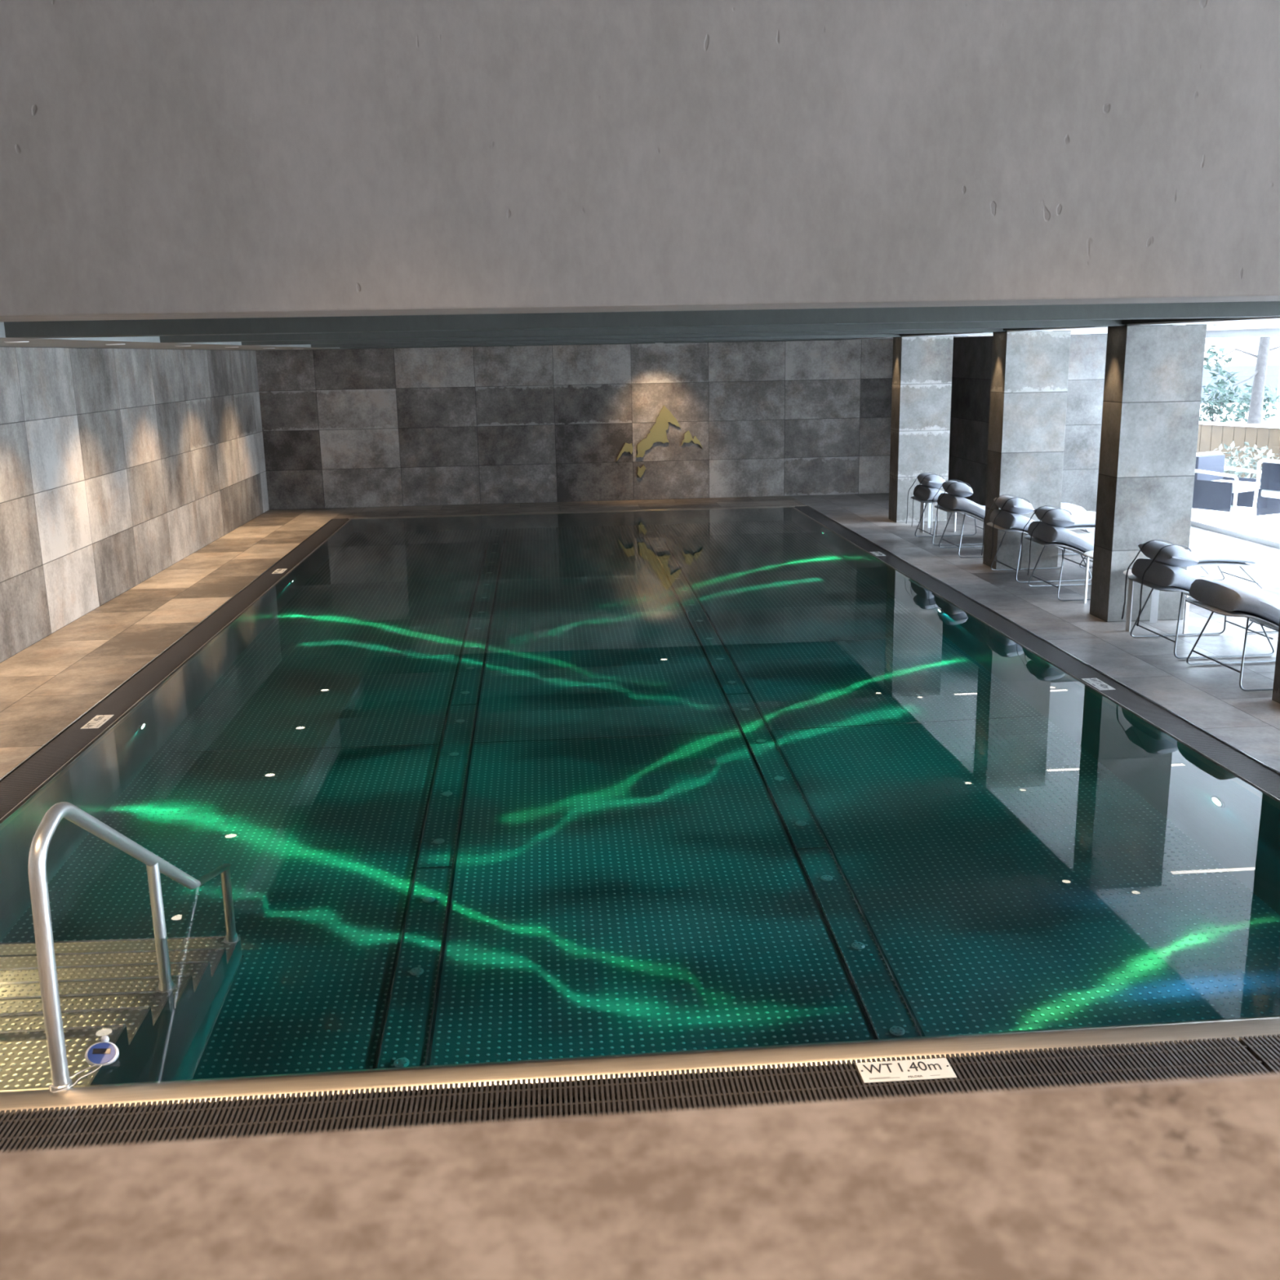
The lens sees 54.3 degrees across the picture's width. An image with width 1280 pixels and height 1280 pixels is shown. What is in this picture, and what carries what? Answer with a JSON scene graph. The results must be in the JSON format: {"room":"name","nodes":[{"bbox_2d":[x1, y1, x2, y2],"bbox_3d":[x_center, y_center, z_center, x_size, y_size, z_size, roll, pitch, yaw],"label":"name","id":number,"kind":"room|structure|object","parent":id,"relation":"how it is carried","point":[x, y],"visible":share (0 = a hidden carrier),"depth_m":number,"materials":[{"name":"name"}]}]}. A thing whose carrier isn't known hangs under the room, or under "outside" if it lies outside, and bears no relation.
{"room":"indoor swimming pool","nodes":[
{"label":"indoor swimming pool","id":0,"kind":"room"},
{"bbox_2d":[0,346,269,662],"bbox_3d":[-4.989,-1.788,7.545,0.200,5.200,23.030,-2,13,-4],"label":"wall","id":1,"kind":"structure","parent":0,"point":[117,466],"depth_m":12.29,"materials":[{"name":"stone"}]},
{"bbox_2d":[0,321,855,350],"bbox_3d":[-0.762,-3.034,11.505,8.875,0.500,15.430,-2,13,-4],"label":"ceiling","id":2,"kind":"structure","parent":0,"point":[133,342],"depth_m":11.47,"materials":[{"name":"paint"}]},
{"bbox_2d":[4,341,29,342],"bbox_3d":[-3.914,-1.881,7.830,0.142,0.026,0.142,-2,13,-4],"label":"recessed light","id":3,"kind":"object","parent":2,"relation":"in","point":[4,341],"visible":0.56,"depth_m":7.80,"materials":[{"name":"white"}]},
{"bbox_2d":[106,343,124,345],"bbox_3d":[-4.058,-2.296,9.648,0.142,0.026,0.142,-2,13,-4],"label":"recessed light","id":4,"kind":"object","parent":2,"relation":"in","point":[106,344],"visible":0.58,"depth_m":9.61,"materials":[{"name":"white"}]},
{"bbox_2d":[255,338,893,510],"bbox_3d":[-0.518,-3.531,19.451,10.925,3.100,0.200,-2,13,-4],"label":"wall","id":5,"kind":"structure","parent":0,"point":[388,427],"depth_m":19.34,"materials":[{"name":"stone"}]},
{"bbox_2d":[616,404,702,477],"bbox_3d":[0.301,-3.100,19.490,1.356,1.113,0.030,-2,13,-4],"label":"wall sculpture","id":6,"kind":"object","parent":5,"relation":"attached to","point":[658,432],"visible":1,"depth_m":19.46,"materials":[{"name":"gold metal"}]},
{"bbox_2d":[0,506,1279,1092],"bbox_3d":[-0.400,-0.250,11.195,6.424,0.001,14.536,-2,13,-4],"label":"pool water","id":7,"kind":"object","parent":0,"point":[473,789],"visible":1,"depth_m":6.05,"materials":[{"name":"green liquid"}]},
{"bbox_2d":[48,1035,119,1093],"bbox_3d":[-1.819,1.417,4.074,0.096,0.145,0.278,5,14,23],"label":"thermometer","id":8,"kind":"object","parent":7,"relation":"on","point":[104,1052],"visible":0.94,"depth_m":4.13,"materials":[{"name":"plastic"}]},
{"bbox_2d":[0,0,1279,321],"bbox_3d":[1.602,-2.296,3.666,12.425,2.510,0.500,-2,13,-4],"label":"wall","id":9,"kind":"structure","parent":0,"point":[160,159],"depth_m":3.49,"materials":[{"name":"paint"}]},
{"bbox_2d":[855,317,1244,338],"bbox_3d":[3.711,-3.086,11.523,0.050,0.408,14.800,-2,13,-4],"label":"trim","id":10,"kind":"structure","parent":9,"relation":"attached to","point":[1131,321],"depth_m":9.55,"materials":[{"name":"paint"}]},
{"bbox_2d":[0,1072,1279,1279],"bbox_3d":[1.930,1.249,0.808,12.425,2.050,0.518,-2,13,-4],"label":"floor","id":11,"kind":"structure","parent":0,"point":[1167,1179],"depth_m":0.62,"materials":[{"name":"stone"}]},
{"bbox_2d":[0,493,1279,782],"bbox_3d":[1.245,-0.020,10.510,12.525,0.200,19.012,-2,13,-4],"label":"floor","id":12,"kind":"structure","parent":0,"point":[1211,697],"depth_m":10.77,"materials":[{"name":"tile"}]},
{"bbox_2d":[0,518,333,781],"bbox_3d":[-3.876,-0.067,10.789,0.012,0.052,15.000,-2,13,-4],"label":"trim","id":13,"kind":"structure","parent":12,"relation":"attached to","point":[251,582],"depth_m":9.23,"materials":[{"name":"metal"}]},
{"bbox_2d":[0,519,349,818],"bbox_3d":[-3.758,-0.111,10.948,0.242,0.030,14.670,-2,13,-4],"label":"overflow grating","id":14,"kind":"object","parent":12,"relation":"on","point":[16,786],"visible":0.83,"depth_m":8.91,"materials":[{"name":"plastic"}]},
{"bbox_2d":[80,715,113,728],"bbox_3d":[-3.511,0.528,8.073,0.112,0.005,0.300,-2,13,-4],"label":"sign","id":15,"kind":"object","parent":14,"relation":"on","point":[98,721],"visible":1,"depth_m":8.06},
{"bbox_2d":[271,568,286,573],"bbox_3d":[-3.956,-0.756,13.691,0.112,0.005,0.300,-2,13,-4],"label":"sign","id":16,"kind":"object","parent":14,"relation":"on","point":[277,571],"visible":1,"depth_m":13.65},
{"bbox_2d":[888,336,953,522],"bbox_3d":[3.711,-2.785,16.530,0.680,2.400,0.400,-2,13,-4],"label":"pillar","id":17,"kind":"structure","parent":12,"relation":"on","point":[922,366],"depth_m":16.32,"materials":[{"name":"stone"}]},
{"bbox_2d":[920,492,956,532],"bbox_3d":[3.737,-1.611,15.751,0.544,0.461,0.544,5,14,26],"label":"side table","id":18,"kind":"object","parent":12,"relation":"on","point":[922,522],"visible":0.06,"depth_m":15.66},
{"bbox_2d":[910,484,1089,546],"bbox_3d":[4.303,-1.533,14.908,2.063,0.661,0.733,-2,13,-4],"label":"sun lounger","id":19,"kind":"object","parent":12,"relation":"on","point":[923,494],"visible":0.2,"depth_m":14.68,"materials":[{"name":"fabric"}]},
{"bbox_2d":[906,472,945,526],"bbox_3d":[3.396,-1.671,14.817,0.385,0.613,0.542,-2,13,-3],"label":"pillow","id":20,"kind":"object","parent":19,"relation":"on","point":[929,480],"visible":0.92,"depth_m":14.62,"materials":[{"name":"fabric"}]},
{"bbox_2d":[917,473,945,488],"bbox_3d":[3.452,-1.884,14.771,0.265,0.168,0.542,-2,13,-2],"label":"cushion","id":21,"kind":"object","parent":20,"relation":"on","point":[929,480],"depth_m":14.58,"materials":[{"name":"fabric"}]},
{"bbox_2d":[934,493,1096,558],"bbox_3d":[4.383,-1.331,14.025,2.063,0.661,0.733,-2,13,-4],"label":"sun lounger","id":22,"kind":"object","parent":12,"relation":"on","point":[949,503],"visible":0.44,"depth_m":13.76,"materials":[{"name":"metal"}]},
{"bbox_2d":[929,480,973,537],"bbox_3d":[3.475,-1.470,13.935,0.385,0.613,0.542,-1,13,-1],"label":"pillow","id":23,"kind":"object","parent":22,"relation":"on","point":[953,487],"visible":1,"depth_m":13.72,"materials":[{"name":"fabric"}]},
{"bbox_2d":[942,480,973,497],"bbox_3d":[3.532,-1.683,13.887,0.265,0.168,0.542,-1,13,-1],"label":"cushion","id":24,"kind":"object","parent":23,"relation":"on","point":[953,487],"depth_m":13.69,"materials":[{"name":"fabric"}]},
{"bbox_2d":[982,330,1071,568],"bbox_3d":[3.986,-1.956,12.904,0.655,2.400,0.400,-2,13,-4],"label":"pillar","id":25,"kind":"structure","parent":12,"relation":"on","point":[1028,388],"depth_m":12.69,"materials":[{"name":"stone"}]},
{"bbox_2d":[807,505,1279,773],"bbox_3d":[3.069,-0.310,11.284,0.012,0.052,15.000,-2,13,-4],"label":"trim","id":26,"kind":"structure","parent":12,"relation":"attached to","point":[1008,620],"depth_m":8.91,"materials":[{"name":"metal"}]},
{"bbox_2d":[1084,550,1093,603],"bbox_3d":[4.193,-0.530,11.014,0.544,0.461,0.544,8,16,35],"label":"side table","id":27,"kind":"object","parent":12,"relation":"on","point":[1089,554],"visible":0.21,"depth_m":11.13,"materials":[{"name":"white metal"}]},
{"bbox_2d":[986,509,1208,582],"bbox_3d":[4.562,-0.991,12.532,2.063,0.661,0.733,-2,13,-4],"label":"sun lounger","id":28,"kind":"object","parent":12,"relation":"on","point":[1006,521],"visible":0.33,"depth_m":12.30,"materials":[{"name":"metal"}]},
{"bbox_2d":[981,494,1034,559],"bbox_3d":[3.654,-1.129,12.438,0.385,0.613,0.542,-2,13,-5],"label":"pillow","id":29,"kind":"object","parent":28,"relation":"on","point":[1012,504],"visible":1,"depth_m":12.25,"materials":[{"name":"fabric"}]},
{"bbox_2d":[993,495,1034,514],"bbox_3d":[3.710,-1.343,12.395,0.265,0.168,0.542,-2,13,-5],"label":"cushion","id":30,"kind":"object","parent":29,"relation":"on","point":[1012,504],"depth_m":12.21,"materials":[{"name":"fabric"}]},
{"bbox_2d":[1024,521,1262,600],"bbox_3d":[4.664,-0.783,11.620,2.063,0.661,0.733,-2,13,-4],"label":"sun lounger","id":31,"kind":"object","parent":12,"relation":"on","point":[1045,534],"visible":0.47,"depth_m":11.37,"materials":[{"name":"metal"}]},
{"bbox_2d":[1019,505,1075,575],"bbox_3d":[3.756,-0.922,11.531,0.385,0.613,0.542,-1,13,0],"label":"pillow","id":32,"kind":"object","parent":31,"relation":"on","point":[1050,515],"visible":1,"depth_m":11.34,"materials":[{"name":"fabric"}]},
{"bbox_2d":[1034,506,1075,527],"bbox_3d":[3.812,-1.135,11.483,0.265,0.168,0.542,-1,13,0],"label":"cushion","id":33,"kind":"object","parent":32,"relation":"on","point":[1050,515],"depth_m":11.30,"materials":[{"name":"fabric"}]},
{"bbox_2d":[1089,324,1206,622],"bbox_3d":[4.189,-1.368,10.333,0.655,2.400,0.350,-2,13,-4],"label":"pillar","id":34,"kind":"structure","parent":12,"relation":"on","point":[1153,374],"depth_m":10.15,"materials":[{"name":"stone"}]},
{"bbox_2d":[1123,568,1189,634],"bbox_3d":[4.177,-0.314,10.074,0.544,0.461,0.544,-4,13,-11],"label":"side table","id":35,"kind":"object","parent":12,"relation":"on","point":[1155,593],"visible":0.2,"depth_m":10.04,"materials":[{"name":"white metal"}]},
{"bbox_2d":[1128,558,1279,658],"bbox_3d":[4.803,-0.294,9.480,2.063,0.661,0.733,-2,13,-4],"label":"sun lounger","id":36,"kind":"object","parent":12,"relation":"on","point":[1161,576],"visible":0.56,"depth_m":9.27,"materials":[{"name":"metal"}]},
{"bbox_2d":[1121,539,1199,626],"bbox_3d":[3.896,-0.431,9.387,0.385,0.613,0.542,-2,13,-4],"label":"pillow","id":37,"kind":"object","parent":36,"relation":"on","point":[1175,555],"visible":1,"depth_m":9.21,"materials":[{"name":"fabric"}]},
{"bbox_2d":[1137,541,1199,567],"bbox_3d":[3.952,-0.645,9.343,0.265,0.168,0.542,-2,13,-4],"label":"cushion","id":38,"kind":"object","parent":37,"relation":"on","point":[1175,555],"depth_m":9.18,"materials":[{"name":"fabric"}]},
{"bbox_2d":[1185,578,1279,691],"bbox_3d":[4.863,-0.093,8.604,2.063,0.661,0.733,-2,13,-4],"label":"sun lounger","id":39,"kind":"object","parent":12,"relation":"on","point":[1216,597],"visible":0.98,"depth_m":8.32,"materials":[{"name":"metal"}]},
{"bbox_2d":[1271,621,1279,703],"bbox_3d":[4.402,-0.755,7.650,0.655,2.400,0.350,-2,13,-4],"label":"pillar","id":40,"kind":"structure","parent":12,"relation":"on","point":[1276,689],"depth_m":7.99,"materials":[{"name":"stone"}]},
{"bbox_2d":[947,336,992,506],"bbox_3d":[4.992,-3.389,18.387,0.100,3.100,2.780,-2,13,-4],"label":"wall","id":41,"kind":"structure","parent":0,"point":[971,356],"depth_m":18.57,"materials":[{"name":"stone"}]},
{"bbox_2d":[854,316,1279,339],"bbox_3d":[5.605,-3.256,11.958,3.800,0.500,15.430,-2,13,-4],"label":"ceiling","id":42,"kind":"structure","parent":0,"point":[1210,323],"depth_m":11.38,"materials":[{"name":"paint"}]},
{"bbox_2d":[1071,328,1223,331],"bbox_3d":[5.281,-3.236,13.002,1.612,0.016,0.080,-2,13,-4],"label":"recessed light","id":43,"kind":"object","parent":42,"relation":"in","point":[1206,328],"visible":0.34,"depth_m":12.93,"materials":[{"name":"white"}]},
{"bbox_2d":[1213,323,1279,325],"bbox_3d":[5.500,-2.603,10.232,1.612,0.016,0.080,-2,13,-4],"label":"recessed light","id":44,"kind":"object","parent":42,"relation":"in","point":[1260,323],"visible":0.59,"depth_m":10.16,"materials":[{"name":"white"}]},
{"bbox_2d":[1061,333,1106,511],"bbox_3d":[6.030,-3.087,16.990,1.850,3.100,0.230,-2,13,-4],"label":"wall","id":45,"kind":"structure","parent":0,"point":[1087,352],"depth_m":16.89,"materials":[{"name":"stone"}]},
{"bbox_2d":[1191,328,1279,548],"bbox_3d":[7.072,-2.492,14.986,0.100,2.400,3.950,-2,13,-4],"label":"window","id":46,"kind":"structure","parent":45,"relation":"in","point":[1265,332],"depth_m":14.66,"materials":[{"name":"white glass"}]},
{"bbox_2d":[1200,336,1279,403],"bbox_3d":[14.694,-8.237,29.087,16.000,7.000,4.060,-2,13,-4],"label":"sky","id":47,"kind":"structure","parent":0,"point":[1241,362],"depth_m":27.41,"materials":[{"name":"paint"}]},
{"bbox_3d":[-0.031,-3.264,11.510,7.500,0.080,15.430,-2,13,-4],"label":"ceiling","id":48,"kind":"structure","parent":0,"visible":0},
{"bbox_2d":[311,333,902,347],"bbox_3d":[-0.377,-4.016,15.925,7.490,0.420,0.400,-2,13,-4],"label":"ceiling beam","id":49,"kind":"structure","parent":48,"relation":"attached to","point":[332,345],"depth_m":15.78,"materials":[{"name":"paint"}]},
{"bbox_2d":[241,328,1006,345],"bbox_3d":[-0.091,-3.192,12.319,7.490,0.420,0.380,-2,13,-4],"label":"ceiling beam","id":50,"kind":"structure","parent":48,"relation":"attached to","point":[997,330],"depth_m":12.19,"materials":[{"name":"paint"}]},
{"bbox_2d":[4,301,1279,338],"bbox_3d":[0.326,-1.990,7.056,7.490,0.420,0.350,-2,13,-4],"label":"ceiling beam","id":51,"kind":"structure","parent":48,"relation":"attached to","point":[651,319],"depth_m":6.91,"materials":[{"name":"paint"}]},
{"bbox_2d":[159,320,1126,342],"bbox_3d":[0.112,-2.606,9.753,7.490,0.420,0.340,-2,13,-4],"label":"ceiling beam","id":52,"kind":"structure","parent":48,"relation":"attached to","point":[1084,323],"depth_m":9.63,"materials":[{"name":"paint"}]},
{"bbox_3d":[0.278,1.849,2.460,6.955,0.200,2.682,-2,13,-4],"label":"floor","id":53,"kind":"structure","parent":0,"visible":0},
{"bbox_2d":[351,1088,773,1128],"bbox_3d":[0.181,1.561,3.923,6.490,0.110,0.305,-2,13,-4],"label":"trim","id":54,"kind":"structure","parent":53,"relation":"attached to","point":[615,1098],"depth_m":3.97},
{"bbox_2d":[0,1036,1271,1151],"bbox_3d":[-0.519,1.461,3.849,5.070,0.030,0.294,-2,13,-4],"label":"overflow grating","id":55,"kind":"object","parent":54,"relation":"on","point":[57,1128],"visible":0.72,"depth_m":3.91,"materials":[{"name":"plastic"}]},
{"bbox_2d":[855,1057,956,1083],"bbox_3d":[0.853,1.381,4.008,0.300,0.005,0.112,-2,13,-4],"label":"sign","id":56,"kind":"object","parent":55,"relation":"on","point":[938,1068],"visible":1,"depth_m":4.00,"materials":[{"name":"white plastic"}]},
{"bbox_2d":[1239,1034,1279,1073],"bbox_3d":[2.709,1.348,4.079,1.394,0.030,0.294,-2,13,-4],"label":"overflow grating","id":57,"kind":"object","parent":54,"relation":"on","point":[1265,1049],"visible":0.85,"depth_m":4.10,"materials":[{"name":"plastic"}]},
{"bbox_3d":[-0.375,1.159,11.537,6.530,0.100,14.630,-2,13,-4],"label":"floor","id":58,"kind":"structure","parent":0,"visible":0},
{"bbox_3d":[-2.495,1.979,5.158,1.236,1.238,2.092,-2,13,-4],"label":"stairs","id":59,"kind":"structure","parent":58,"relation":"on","visible":0},
{"bbox_2d":[27,801,200,1090],"bbox_3d":[-1.929,1.356,5.039,0.080,2.056,2.139,-2,13,-4],"label":"handrail","id":60,"kind":"object","parent":59,"relation":"on","point":[155,864],"visible":0.68,"depth_m":3.95,"materials":[{"name":"metal"}]},
{"bbox_3d":[-0.948,-1.179,18.447,6.430,1.380,0.050,-2,13,-4],"label":"wall","id":61,"kind":"structure","parent":0,"visible":0},
{"bbox_2d":[348,505,795,519],"bbox_3d":[-0.961,-1.828,18.300,6.530,0.112,0.065,-2,13,-4],"label":"trim","id":62,"kind":"structure","parent":61,"relation":"attached to","point":[788,505],"depth_m":18.26,"materials":[{"name":"metal"}]},
{"bbox_3d":[0.173,2.070,4.286,6.430,1.355,0.046,-2,13,-4],"label":"wall","id":63,"kind":"structure","parent":0,"visible":0},
{"bbox_2d":[0,1017,1279,1113],"bbox_3d":[0.163,1.415,4.112,6.470,0.110,0.130,-2,13,-4],"label":"trim","id":64,"kind":"structure","parent":63,"relation":"attached to","point":[368,1079],"depth_m":4.06,"materials":[{"name":"metal"}]},
{"bbox_3d":[-3.619,0.552,11.151,0.050,1.375,14.610,-2,13,-4],"label":"wall","id":65,"kind":"structure","parent":0,"visible":0},
{"bbox_2d":[0,518,351,823],"bbox_3d":[-3.615,-0.086,10.957,0.034,0.104,14.685,-2,13,-4],"label":"trim","id":66,"kind":"structure","parent":65,"relation":"on","point":[151,691],"depth_m":8.46,"materials":[{"name":"metal"}]},
{"bbox_3d":[2.841,0.326,11.611,0.050,1.375,14.610,-2,13,-4],"label":"wall","id":67,"kind":"structure","parent":0,"visible":0},
{"bbox_2d":[791,506,1279,802],"bbox_3d":[2.821,-0.311,11.415,0.034,0.104,14.685,-2,13,-4],"label":"trim","id":68,"kind":"structure","parent":67,"relation":"on","point":[916,581],"depth_m":8.42,"materials":[{"name":"metal"}]},
{"bbox_2d":[794,506,1279,799],"bbox_3d":[2.944,-0.345,11.425,0.207,0.030,14.670,-2,13,-4],"label":"overflow grating","id":69,"kind":"object","parent":67,"relation":"on","point":[1267,780],"visible":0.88,"depth_m":8.74,"materials":[{"name":"plastic"}]},
{"bbox_2d":[870,551,885,555],"bbox_3d":[2.688,-0.975,14.106,0.112,0.005,0.300,-2,13,-4],"label":"sign","id":70,"kind":"object","parent":69,"relation":"on","point":[876,553],"visible":1,"depth_m":14.09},
{"bbox_2d":[1080,678,1115,690],"bbox_3d":[3.130,0.300,8.527,0.112,0.005,0.300,-2,13,-4],"label":"sign","id":71,"kind":"object","parent":69,"relation":"on","point":[1100,685],"visible":1,"depth_m":8.51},
{"label":"outside","id":72,"kind":"structure","parent":0,"visible":0},
{"bbox_2d":[1191,506,1279,540],"bbox_3d":[18.950,-1.730,16.538,23.750,0.190,38.000,-2,13,-4],"label":"patio","id":73,"kind":"structure","parent":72,"point":[1268,526],"depth_m":16.24,"materials":[{"name":"white concrete"}]},
{"bbox_2d":[1191,450,1264,521],"bbox_3d":[7.771,-2.048,16.524,0.704,0.843,0.724,-9,15,-32],"label":"patio chair","id":74,"kind":"object","parent":73,"relation":"on","point":[1226,490],"visible":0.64,"depth_m":16.50,"materials":[{"name":"white metal"}]},
{"bbox_2d":[1213,479,1255,493],"bbox_3d":[7.782,-2.034,16.510,0.600,0.100,0.600,-9,15,-32],"label":"seat cushion","id":75,"kind":"object","parent":74,"relation":"on","point":[1220,486],"depth_m":16.26,"materials":[{"name":"white fabric"}]},
{"bbox_2d":[1196,421,1279,478],"bbox_3d":[9.385,-2.389,17.277,0.090,1.090,6.500,-7,14,-24],"label":"wooden fence","id":76,"kind":"object","parent":73,"relation":"on","point":[1211,435],"visible":0.22,"depth_m":18.36,"materials":[{"name":"brown wood"}]},
{"bbox_2d":[1199,401,1279,425],"bbox_3d":[19.280,-4.730,26.990,21.400,0.960,16.400,-2,13,-4],"label":"hedge","id":77,"kind":"object","parent":73,"relation":"on","point":[1275,420],"depth_m":22.43,"materials":[{"name":"green plant"}]},
{"bbox_2d":[1199,382,1249,422],"bbox_3d":[9.222,-3.765,20.061,1.046,0.741,0.866,-2,13,-4],"label":"shrub","id":78,"kind":"object","parent":77,"relation":"on","point":[1210,409],"visible":0.69,"depth_m":19.93,"materials":[{"name":"green plant"}]},
{"bbox_2d":[1203,336,1279,424],"bbox_3d":[9.631,-5.090,19.163,2.167,3.604,1.554,-2,13,-4],"label":"tree","id":79,"kind":"object","parent":77,"relation":"on","point":[1255,408],"visible":0.24,"depth_m":19.33,"materials":[{"name":"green plant"}]},
{"bbox_2d":[1223,382,1279,422],"bbox_3d":[10.186,-3.932,20.712,1.020,0.677,0.794,-2,13,-4],"label":"shrub","id":80,"kind":"object","parent":77,"relation":"on","point":[1265,405],"visible":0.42,"depth_m":20.63,"materials":[{"name":"green plant"}]},
{"bbox_2d":[1212,440,1279,508],"bbox_3d":[8.430,-2.312,17.542,1.354,0.965,1.136,-2,13,-4],"label":"shrub","id":81,"kind":"object","parent":73,"relation":"on","point":[1230,460],"visible":0.29,"depth_m":17.43,"materials":[{"name":"green plant"}]},
{"bbox_2d":[1249,458,1279,525],"bbox_3d":[8.189,-1.833,15.553,0.724,0.843,0.704,-7,14,-22],"label":"patio chair","id":82,"kind":"object","parent":73,"relation":"on","point":[1267,490],"visible":1,"depth_m":15.65,"materials":[{"name":"white metal"}]},
{"bbox_2d":[1261,488,1279,498],"bbox_3d":[8.207,-1.825,15.563,0.600,0.100,0.600,-7,14,-22],"label":"seat cushion","id":83,"kind":"object","parent":82,"relation":"on","point":[1265,493],"depth_m":15.59,"materials":[{"name":"white fabric"}]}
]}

